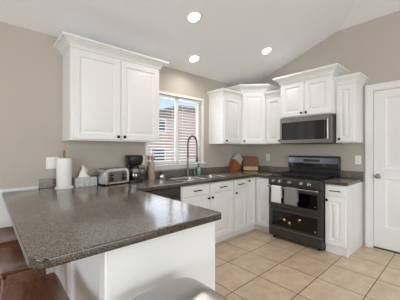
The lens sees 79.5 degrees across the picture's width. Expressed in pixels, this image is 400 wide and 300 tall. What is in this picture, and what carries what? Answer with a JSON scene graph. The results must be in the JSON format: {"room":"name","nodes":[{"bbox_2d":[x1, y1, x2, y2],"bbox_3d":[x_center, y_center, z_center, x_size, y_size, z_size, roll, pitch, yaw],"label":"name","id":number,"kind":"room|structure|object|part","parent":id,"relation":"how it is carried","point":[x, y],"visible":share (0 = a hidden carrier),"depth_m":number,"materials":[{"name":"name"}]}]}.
{"room":"kitchen","nodes":[
{"label":"kitchen","id":0,"kind":"room"},
{"bbox_2d":[0,22,247,188],"bbox_3d":[-1.713,0.047,2.462,7.300,2.520,0.150,0,0,-42],"label":"wall","id":1,"kind":"structure","parent":0,"point":[30,65],"depth_m":2.46,"materials":[{"name":"beige paint"}]},
{"bbox_2d":[0,186,38,227],"bbox_3d":[-2.946,0.841,1.243,3.540,0.937,0.024,0,0,-42],"label":"trim","id":2,"kind":"structure","parent":1,"relation":"attached to","point":[5,221],"depth_m":2.25,"materials":[{"name":"white paint"}]},
{"bbox_2d":[46,157,58,168],"bbox_3d":[-1.538,0.142,2.511,0.116,0.120,0.009,0,0,-42],"label":"light switch","id":3,"kind":"object","parent":1,"relation":"attached to","point":[50,161],"visible":0.76,"depth_m":2.50,"materials":[{"name":"white plastic"}]},
{"bbox_2d":[53,31,168,142],"bbox_3d":[-0.962,-0.591,2.764,1.181,1.001,0.404,0,0,-42],"label":"upper cabinet","id":4,"kind":"object","parent":1,"relation":"attached to","point":[110,93],"visible":1,"depth_m":2.56,"materials":[{"name":"white paint"}]},
{"bbox_3d":[-1.062,-0.545,2.509,0.480,0.883,0.020,0,0,-42],"label":"door","id":5,"kind":"part","parent":4,"relation":"part of","materials":[{"name":"white paint"}]},
{"bbox_3d":[-0.962,-1.046,2.764,1.181,0.090,0.404,0,0,-42],"label":"crown","id":6,"kind":"part","parent":4,"relation":"part of","materials":[{"name":"white paint"}]},
{"bbox_3d":[-0.699,-0.545,2.835,0.480,0.883,0.020,0,0,-42],"label":"door","id":7,"kind":"part","parent":4,"relation":"part of","materials":[{"name":"white paint"}]},
{"bbox_2d":[39,165,288,188],"bbox_3d":[-0.042,0.351,3.252,3.453,0.095,0.900,0,0,-42],"label":"backsplash","id":8,"kind":"structure","parent":1,"relation":"attached to","point":[43,183],"depth_m":3.66,"materials":[{"name":"stone"}]},
{"bbox_2d":[144,91,205,170],"bbox_3d":[-0.351,-0.267,3.600,1.098,1.108,0.125,0,0,-42],"label":"window","id":9,"kind":"structure","parent":1,"relation":"in","point":[201,164],"depth_m":3.65,"materials":[{"name":"white plastic"}]},
{"bbox_2d":[148,94,175,163],"bbox_3d":[-0.542,-0.286,3.442,0.458,0.989,0.050,0,0,-42],"label":"window blind","id":10,"kind":"object","parent":9,"relation":"attached to","point":[160,95],"visible":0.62,"depth_m":3.48,"materials":[{"name":"white plastic"}]},
{"bbox_3d":[-0.349,0.249,3.598,1.098,0.075,0.120,0,0,-42],"label":"sill","id":11,"kind":"part","parent":9,"relation":"part of","materials":[{"name":"white paint"}]},
{"bbox_3d":[-0.382,-0.286,3.639,0.989,1.003,0.025,0,0,-42],"label":"frame","id":12,"kind":"part","parent":9,"relation":"part of","materials":[{"name":"white plastic"}]},
{"bbox_2d":[177,98,200,162],"bbox_3d":[-0.164,-0.286,3.782,0.450,0.989,0.050,0,0,-42],"label":"window blind","id":13,"kind":"object","parent":9,"relation":"attached to","point":[181,99],"visible":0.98,"depth_m":3.74,"materials":[{"name":"white plastic"}]},
{"bbox_2d":[207,88,242,143],"bbox_3d":[0.422,-0.522,4.028,0.501,0.864,0.369,0,0,-42],"label":"upper cabinet","id":14,"kind":"object","parent":1,"relation":"attached to","point":[224,104],"visible":1,"depth_m":3.91,"materials":[{"name":"white paint"}]},
{"bbox_3d":[0.421,-0.904,4.027,0.500,0.100,0.369,0,0,-42],"label":"crown","id":15,"kind":"part","parent":14,"relation":"part of","materials":[{"name":"white paint"}]},
{"bbox_3d":[0.533,-0.472,3.939,0.406,0.736,0.020,0,0,-42],"label":"door","id":16,"kind":"part","parent":14,"relation":"part of","materials":[{"name":"white paint"}]},
{"bbox_2d":[226,84,279,144],"bbox_3d":[0.916,-0.590,4.256,0.690,0.999,0.690,0,0,-42],"label":"upper cabinet","id":17,"kind":"object","parent":1,"relation":"attached to","point":[253,101],"visible":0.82,"depth_m":4.06,"materials":[{"name":"white paint"}]},
{"bbox_3d":[0.911,-1.032,4.156,0.976,0.115,0.306,0,0,3],"label":"crown","id":18,"kind":"part","parent":17,"relation":"part of","materials":[{"name":"white paint"}]},
{"bbox_3d":[0.906,-0.526,4.069,0.370,0.844,0.020,0,0,3],"label":"door","id":19,"kind":"part","parent":17,"relation":"part of","materials":[{"name":"white paint"}]},
{"bbox_2d":[0,0,399,84],"bbox_3d":[0.506,-1.833,-0.013,7.500,1.460,7.000,0,0,-42],"label":"ceiling","id":20,"kind":"structure","parent":0,"point":[229,38],"depth_m":2.93,"materials":[{"name":"white paint"}]},
{"bbox_2d":[186,10,201,23],"bbox_3d":[-0.067,-1.478,2.684,0.176,0.066,0.185,0,0,43],"label":"recessed light","id":21,"kind":"object","parent":20,"relation":"in","point":[194,16],"visible":1,"depth_m":2.67,"materials":[{"name":"white paint"}]},
{"bbox_2d":[188,54,199,62],"bbox_3d":[-0.085,-1.288,3.415,0.176,0.066,0.185,0,0,43],"label":"recessed light","id":22,"kind":"object","parent":20,"relation":"in","point":[193,58],"visible":1,"depth_m":3.40,"materials":[{"name":"white paint"}]},
{"bbox_2d":[260,46,272,54],"bbox_3d":[1.000,-1.484,3.618,0.176,0.066,0.185,0,0,43],"label":"recessed light","id":23,"kind":"object","parent":20,"relation":"in","point":[266,50],"visible":1,"depth_m":3.60,"materials":[{"name":"white paint"}]},
{"bbox_2d":[215,229,399,299],"bbox_3d":[0.506,1.357,-0.013,7.600,0.100,7.100,0,0,-42],"label":"floor","id":24,"kind":"structure","parent":0,"point":[254,264],"depth_m":2.58,"materials":[{"name":"beige tile"}]},
{"bbox_2d":[0,226,19,247],"bbox_3d":[-1.518,0.990,1.959,0.302,0.634,0.442,0,0,-42],"label":"stool","id":25,"kind":"object","parent":24,"relation":"on","point":[8,238],"visible":0.15,"depth_m":1.93,"materials":[{"name":"brown wood"}]},
{"bbox_2d":[0,245,45,296],"bbox_3d":[-1.144,0.990,1.542,0.302,0.634,0.442,0,0,-42],"label":"stool","id":26,"kind":"object","parent":24,"relation":"on","point":[14,269],"visible":0.47,"depth_m":1.43,"materials":[{"name":"brown wood"}]},
{"bbox_3d":[-1.102,1.017,1.333,0.084,0.580,0.074,0,0,-42],"label":"leg","id":27,"kind":"part","parent":26,"relation":"part of","materials":[{"name":"brown wood"}]},
{"bbox_3d":[-1.144,0.713,1.542,0.249,0.079,0.430,0,0,-42],"label":"seat","id":28,"kind":"part","parent":26,"relation":"part of","materials":[{"name":"brown wood"}]},
{"bbox_2d":[0,272,69,299],"bbox_3d":[-0.740,0.990,1.092,0.302,0.634,0.442,0,0,-42],"label":"stool","id":29,"kind":"object","parent":24,"relation":"on","point":[49,286],"visible":1,"depth_m":1.18,"materials":[{"name":"brown wood"}]},
{"bbox_2d":[46,221,214,299],"bbox_3d":[-0.760,0.874,1.986,0.718,0.870,1.824,0,0,-42],"label":"base cabinet","id":30,"kind":"object","parent":24,"relation":"on","point":[127,272],"visible":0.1,"depth_m":1.28,"materials":[{"name":"white paint"}]},
{"bbox_3d":[-1.022,0.874,1.758,0.024,0.869,1.814,0,0,-42],"label":"panel","id":31,"kind":"part","parent":30,"relation":"part of","materials":[{"name":"white paint"}]},
{"bbox_3d":[-0.160,0.874,1.307,0.680,0.866,0.012,0,0,-42],"label":"panel","id":32,"kind":"part","parent":30,"relation":"part of","materials":[{"name":"white paint"}]},
{"bbox_2d":[144,187,180,200],"bbox_3d":[-0.630,0.876,2.857,0.602,0.862,0.648,0,0,-42],"label":"dishwasher","id":33,"kind":"object","parent":24,"relation":"on","point":[171,193],"visible":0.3,"depth_m":2.76,"materials":[{"name":"metal"}]},
{"bbox_3d":[-0.461,0.875,2.668,0.602,0.645,0.035,0,0,-42],"label":"door","id":34,"kind":"part","parent":33,"relation":"part of","materials":[{"name":"metal"}]},
{"bbox_2d":[132,277,227,299],"bbox_3d":[-0.084,0.976,1.007,0.441,0.662,0.441,0,0,-42],"label":"metal stool","id":35,"kind":"object","parent":24,"relation":"on","point":[184,288],"visible":1,"depth_m":1.09,"materials":[{"name":"metal"}]},
{"bbox_2d":[180,180,232,242],"bbox_3d":[-0.060,0.874,3.395,0.955,0.866,0.664,0,0,-42],"label":"base cabinet","id":36,"kind":"object","parent":24,"relation":"on","point":[216,196],"visible":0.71,"depth_m":3.27,"materials":[{"name":"white paint"}]},
{"bbox_3d":[-0.045,0.515,3.022,0.452,0.127,0.020,0,0,-42],"label":"drawer","id":37,"kind":"part","parent":36,"relation":"part of","materials":[{"name":"white paint"}]},
{"bbox_3d":[-0.045,0.890,3.022,0.452,0.597,0.020,0,0,-42],"label":"door","id":38,"kind":"part","parent":36,"relation":"part of","materials":[{"name":"white paint"}]},
{"bbox_3d":[0.304,0.515,3.334,0.468,0.127,0.020,0,0,-42],"label":"drawer","id":39,"kind":"part","parent":36,"relation":"part of","materials":[{"name":"white paint"}]},
{"bbox_3d":[0.304,0.890,3.334,0.468,0.597,0.020,0,0,-42],"label":"door","id":40,"kind":"part","parent":36,"relation":"part of","materials":[{"name":"white paint"}]},
{"bbox_2d":[230,178,245,236],"bbox_3d":[0.407,0.874,3.814,0.300,0.866,0.664,0,0,-42],"label":"base cabinet","id":41,"kind":"object","parent":24,"relation":"on","point":[239,185],"visible":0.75,"depth_m":3.58,"materials":[{"name":"white paint"}]},
{"bbox_3d":[0.599,0.515,3.599,0.284,0.127,0.020,0,0,-42],"label":"drawer","id":42,"kind":"part","parent":41,"relation":"part of","materials":[{"name":"white paint"}]},
{"bbox_3d":[0.599,0.890,3.599,0.284,0.597,0.020,0,0,-42],"label":"door","id":43,"kind":"part","parent":41,"relation":"part of","materials":[{"name":"white paint"}]},
{"bbox_2d":[242,177,268,232],"bbox_3d":[0.921,0.874,4.116,0.868,0.866,0.904,0,0,-42],"label":"base cabinet","id":44,"kind":"object","parent":24,"relation":"on","point":[257,189],"visible":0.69,"depth_m":3.77,"materials":[{"name":"white paint"}]},
{"bbox_2d":[2,165,288,268],"bbox_3d":[0.172,0.371,2.793,3.746,0.135,1.870,0,0,-42],"label":"countertop","id":45,"kind":"structure","parent":44,"relation":"on","point":[53,227],"depth_m":1.45,"materials":[{"name":"stone"}]},
{"bbox_2d":[54,150,73,188],"bbox_3d":[-1.403,0.203,2.488,0.176,0.390,0.176,0,0,-42],"label":"paper towel holder","id":46,"kind":"object","parent":45,"relation":"on","point":[64,150],"visible":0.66,"depth_m":2.44,"materials":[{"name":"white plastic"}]},
{"bbox_2d":[56,158,71,186],"bbox_3d":[-1.404,0.236,2.488,0.142,0.290,0.141,0,0,-42],"label":"paper towel roll","id":47,"kind":"object","parent":46,"relation":"in","point":[63,165],"visible":1,"depth_m":2.43,"materials":[{"name":"white paper"}]},
{"bbox_2d":[72,165,96,186],"bbox_3d":[-1.264,0.286,2.641,0.220,0.225,0.116,0,0,-44],"label":"tissue box","id":48,"kind":"object","parent":45,"relation":"on","point":[83,179],"visible":1,"depth_m":2.60,"materials":[{"name":"grey cardboard"}]},
{"bbox_2d":[96,167,128,185],"bbox_3d":[-1.000,0.307,2.771,0.212,0.182,0.305,0,0,36],"label":"toaster","id":49,"kind":"object","parent":45,"relation":"on","point":[105,176],"visible":0.98,"depth_m":2.69,"materials":[{"name":"silver metal"}]},
{"bbox_3d":[-0.936,0.300,2.724,0.016,0.164,0.305,0,0,36],"label":"frame","id":50,"kind":"part","parent":49,"relation":"part of","materials":[{"name":"silver metal"}]},
{"bbox_2d":[125,155,144,182],"bbox_3d":[-0.798,0.235,2.969,0.212,0.326,0.202,0,0,-36],"label":"coffee maker","id":51,"kind":"object","parent":45,"relation":"on","point":[133,162],"visible":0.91,"depth_m":2.89,"materials":[{"name":"black plastic"}]},
{"bbox_3d":[-0.851,0.258,3.018,0.154,0.220,0.061,0,0,-36],"label":"water tank","id":52,"kind":"part","parent":51,"relation":"part of","materials":[{"name":"black plastic"}]},
{"bbox_2d":[148,162,154,179],"bbox_3d":[-0.647,0.281,3.190,0.096,0.235,0.096,0,0,-42],"label":"utensil crock","id":53,"kind":"object","parent":45,"relation":"on","point":[151,165],"visible":1,"depth_m":3.15,"materials":[{"name":"beige ceramic"}]},
{"bbox_2d":[158,171,164,178],"bbox_3d":[-0.530,0.348,3.322,0.092,0.100,0.091,0,0,-42],"label":"lidded jar","id":54,"kind":"object","parent":45,"relation":"on","point":[161,175],"visible":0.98,"depth_m":3.29,"materials":[{"name":"silver metal"}]},
{"bbox_2d":[186,135,197,175],"bbox_3d":[-0.087,0.093,3.533,0.132,0.600,0.251,0,0,-42],"label":"faucet","id":55,"kind":"object","parent":45,"relation":"on","point":[193,136],"visible":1,"depth_m":3.56,"materials":[{"name":"silver metal"}]},
{"bbox_2d":[164,174,229,181],"bbox_3d":[-0.039,0.485,3.426,0.870,0.184,0.500,0,0,-42],"label":"sink","id":56,"kind":"object","parent":45,"relation":"in","point":[199,176],"visible":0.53,"depth_m":3.47,"materials":[{"name":"metal"}]},
{"bbox_3d":[-0.169,0.486,3.256,0.390,0.182,0.350,0,0,-42],"label":"bowl","id":57,"kind":"part","parent":56,"relation":"part of","materials":[{"name":"metal"}]},
{"bbox_3d":[0.146,0.486,3.538,0.385,0.182,0.350,0,0,-42],"label":"bowl","id":58,"kind":"part","parent":56,"relation":"part of","materials":[{"name":"metal"}]},
{"bbox_2d":[197,164,200,174],"bbox_3d":[-0.019,0.312,3.800,0.061,0.173,0.061,0,0,3],"label":"soap bottle","id":59,"kind":"object","parent":45,"relation":"on","point":[198,168],"visible":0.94,"depth_m":3.78,"materials":[{"name":"green plastic"}]},
{"bbox_2d":[229,159,239,171],"bbox_3d":[0.618,0.287,4.304,0.181,0.222,0.110,0,0,-30],"label":"knife block","id":60,"kind":"object","parent":45,"relation":"on","point":[234,165],"visible":0.96,"depth_m":4.26,"materials":[{"name":"orange wood"}]},
{"bbox_2d":[243,156,257,168],"bbox_3d":[0.956,0.265,4.539,0.276,0.260,0.064,0,0,10],"label":"cutting board","id":61,"kind":"object","parent":45,"relation":"on","point":[247,161],"visible":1,"depth_m":4.54,"materials":[{"name":"brown wood"}]},
{"bbox_2d":[244,166,257,170],"bbox_3d":[0.950,0.358,4.505,0.264,0.072,0.024,0,0,10],"label":"cutting board","id":62,"kind":"object","parent":45,"relation":"on","point":[245,167],"visible":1,"depth_m":4.50,"materials":[{"name":"brown wood"}]},
{"bbox_3d":[0.800,0.821,3.779,0.225,0.737,0.020,0,0,-42],"label":"door","id":63,"kind":"part","parent":44,"relation":"part of","materials":[{"name":"white paint"}]},
{"bbox_3d":[0.991,0.821,3.757,0.020,0.737,0.258,0,0,-42],"label":"door","id":64,"kind":"part","parent":44,"relation":"part of","materials":[{"name":"white paint"}]},
{"bbox_2d":[268,155,340,250],"bbox_3d":[1.509,0.705,3.519,0.746,1.205,0.766,0,0,-42],"label":"range","id":65,"kind":"object","parent":24,"relation":"on","point":[304,223],"visible":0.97,"depth_m":3.33,"materials":[{"name":"black metal"}]},
{"bbox_2d":[271,185,281,202],"bbox_3d":[1.094,0.637,3.438,0.048,0.240,0.156,0,0,-42],"label":"dish towel","id":66,"kind":"object","parent":65,"relation":"hanging from","point":[276,191],"visible":1,"depth_m":3.42,"materials":[{"name":"white fabric"}]},
{"bbox_2d":[284,187,298,205],"bbox_3d":[1.240,0.637,3.276,0.049,0.240,0.190,0,0,-42],"label":"dish towel","id":67,"kind":"object","parent":65,"relation":"hanging from","point":[290,193],"visible":1,"depth_m":3.26,"materials":[{"name":"grey fabric"}]},
{"bbox_2d":[268,185,322,238],"bbox_3d":[1.493,0.827,3.505,0.702,0.604,0.759,0,0,-42],"label":"oven","id":68,"kind":"object","parent":65,"relation":"in","point":[305,219],"depth_m":3.23,"materials":[{"name":"black metal"}]},
{"bbox_3d":[1.297,1.200,3.329,0.038,0.118,0.754,0,0,-42],"label":"drawer panel","id":69,"kind":"part","parent":65,"relation":"part of","materials":[{"name":"metal"}]},
{"bbox_3d":[1.294,0.467,3.326,0.051,0.120,0.758,0,0,-42],"label":"control panel","id":70,"kind":"part","parent":65,"relation":"part of","materials":[{"name":"metal"}]},
{"bbox_2d":[270,174,338,181],"bbox_3d":[1.543,0.402,3.549,0.652,0.018,0.762,0,0,-42],"label":"cooktop","id":71,"kind":"object","parent":65,"relation":"in","point":[292,177],"depth_m":3.36,"materials":[{"name":"black metal"}]},
{"bbox_3d":[1.719,0.198,3.708,0.019,0.138,0.750,0,0,-42],"label":"glass panel","id":72,"kind":"part","parent":65,"relation":"part of","materials":[{"name":"black glass"}]},
{"bbox_2d":[325,182,362,257],"bbox_3d":[1.898,0.874,3.178,0.665,0.866,0.261,0,0,-42],"label":"base cabinet","id":73,"kind":"object","parent":24,"relation":"on","point":[343,204],"visible":0.95,"depth_m":3.00,"materials":[{"name":"white paint"}]},
{"bbox_3d":[1.682,0.890,2.987,0.020,0.597,0.230,0,0,-42],"label":"door","id":74,"kind":"part","parent":73,"relation":"part of","materials":[{"name":"white paint"}]},
{"bbox_3d":[1.682,0.515,2.987,0.020,0.127,0.230,0,0,-42],"label":"drawer","id":75,"kind":"part","parent":73,"relation":"part of","materials":[{"name":"white paint"}]},
{"bbox_2d":[324,170,363,185],"bbox_3d":[1.907,0.371,3.178,0.650,0.135,0.270,0,0,-42],"label":"countertop","id":76,"kind":"structure","parent":73,"relation":"on","point":[347,178],"depth_m":3.19,"materials":[{"name":"stone"}]},
{"bbox_2d":[248,10,399,244],"bbox_3d":[3.168,-0.235,2.373,0.150,3.085,6.500,0,0,-42],"label":"wall","id":77,"kind":"structure","parent":0,"point":[371,48],"depth_m":3.39,"materials":[{"name":"beige paint"}]},
{"bbox_2d":[264,89,280,143],"bbox_3d":[1.319,-0.522,4.039,0.379,0.864,0.319,0,0,-42],"label":"upper cabinet","id":78,"kind":"object","parent":77,"relation":"attached to","point":[272,98],"visible":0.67,"depth_m":3.94,"materials":[{"name":"white paint"}]},
{"bbox_3d":[1.319,-0.904,4.039,0.379,0.100,0.316,0,0,-42],"label":"crown","id":79,"kind":"part","parent":78,"relation":"part of","materials":[{"name":"white paint"}]},
{"bbox_2d":[273,63,349,118],"bbox_3d":[1.637,-0.796,3.595,0.499,0.626,0.935,0,0,-42],"label":"upper cabinet","id":80,"kind":"object","parent":77,"relation":"attached to","point":[311,92],"visible":0.9,"depth_m":3.42,"materials":[{"name":"white paint"}]},
{"bbox_3d":[1.387,-0.744,3.618,0.020,0.493,0.359,0,0,-42],"label":"door","id":81,"kind":"part","parent":80,"relation":"part of","materials":[{"name":"white paint"}]},
{"bbox_2d":[280,114,342,143],"bbox_3d":[1.643,-0.280,3.602,0.477,0.398,0.760,0,0,-42],"label":"microwave","id":82,"kind":"object","parent":80,"relation":"attached to","point":[316,129],"visible":0.98,"depth_m":3.42,"materials":[{"name":"metal"}]},
{"bbox_3d":[1.637,-1.056,3.595,0.499,0.105,0.935,0,0,-42],"label":"crown","id":83,"kind":"part","parent":80,"relation":"part of","materials":[{"name":"white paint"}]},
{"bbox_3d":[1.632,-0.744,3.345,0.020,0.493,0.359,0,0,-42],"label":"door","id":84,"kind":"part","parent":80,"relation":"part of","materials":[{"name":"white paint"}]},
{"bbox_2d":[334,72,368,142],"bbox_3d":[2.036,-0.527,3.232,0.389,0.874,0.308,0,0,-42],"label":"upper cabinet","id":85,"kind":"object","parent":77,"relation":"attached to","point":[349,87],"visible":1,"depth_m":3.16,"materials":[{"name":"white paint"}]},
{"bbox_3d":[1.916,-0.474,3.171,0.020,0.741,0.200,0,0,-42],"label":"door","id":86,"kind":"part","parent":85,"relation":"part of","materials":[{"name":"white paint"}]},
{"bbox_3d":[2.036,-0.911,3.232,0.389,0.105,0.306,0,0,-42],"label":"crown","id":87,"kind":"part","parent":85,"relation":"part of","materials":[{"name":"white paint"}]},
{"bbox_2d":[341,170,362,178],"bbox_3d":[2.141,0.351,3.388,0.020,0.095,0.270,0,0,-42],"label":"backsplash","id":88,"kind":"structure","parent":77,"relation":"attached to","point":[351,174],"depth_m":3.38,"materials":[{"name":"stone"}]},
{"bbox_2d":[355,156,360,163],"bbox_3d":[2.195,0.147,3.340,0.008,0.120,0.075,0,0,-42],"label":"wall outlet","id":89,"kind":"object","parent":77,"relation":"attached to","point":[357,158],"visible":1,"depth_m":3.34,"materials":[{"name":"white plastic"}]},
{"bbox_2d":[365,80,399,253],"bbox_3d":[2.603,0.221,2.937,0.218,2.173,0.970,0,0,-42],"label":"door","id":90,"kind":"structure","parent":77,"relation":"in","point":[382,100],"depth_m":3.13,"materials":[{"name":"white paint"}]},
{"label":"outside","id":91,"kind":"structure","parent":0,"visible":0},
{"bbox_3d":[-5.789,1.532,13.750,30.000,0.150,21.600,0,0,-42],"label":"ground","id":92,"kind":"structure","parent":91,"visible":0},
{"bbox_2d":[148,105,195,160],"bbox_3d":[-0.578,-0.343,12.768,9.750,3.600,4.220,0,0,-42],"label":"neighbor house","id":93,"kind":"structure","parent":92,"relation":"on","point":[179,106],"depth_m":9.86,"materials":[{"name":"beige"}]},
{"bbox_3d":[-1.611,0.342,9.291,0.570,0.730,0.013,0,0,-42],"label":"pane","id":94,"kind":"part","parent":93,"relation":"part of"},
{"bbox_3d":[-1.510,-0.918,9.382,0.340,0.450,0.013,0,0,-42],"label":"pane","id":95,"kind":"part","parent":93,"relation":"part of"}
]}

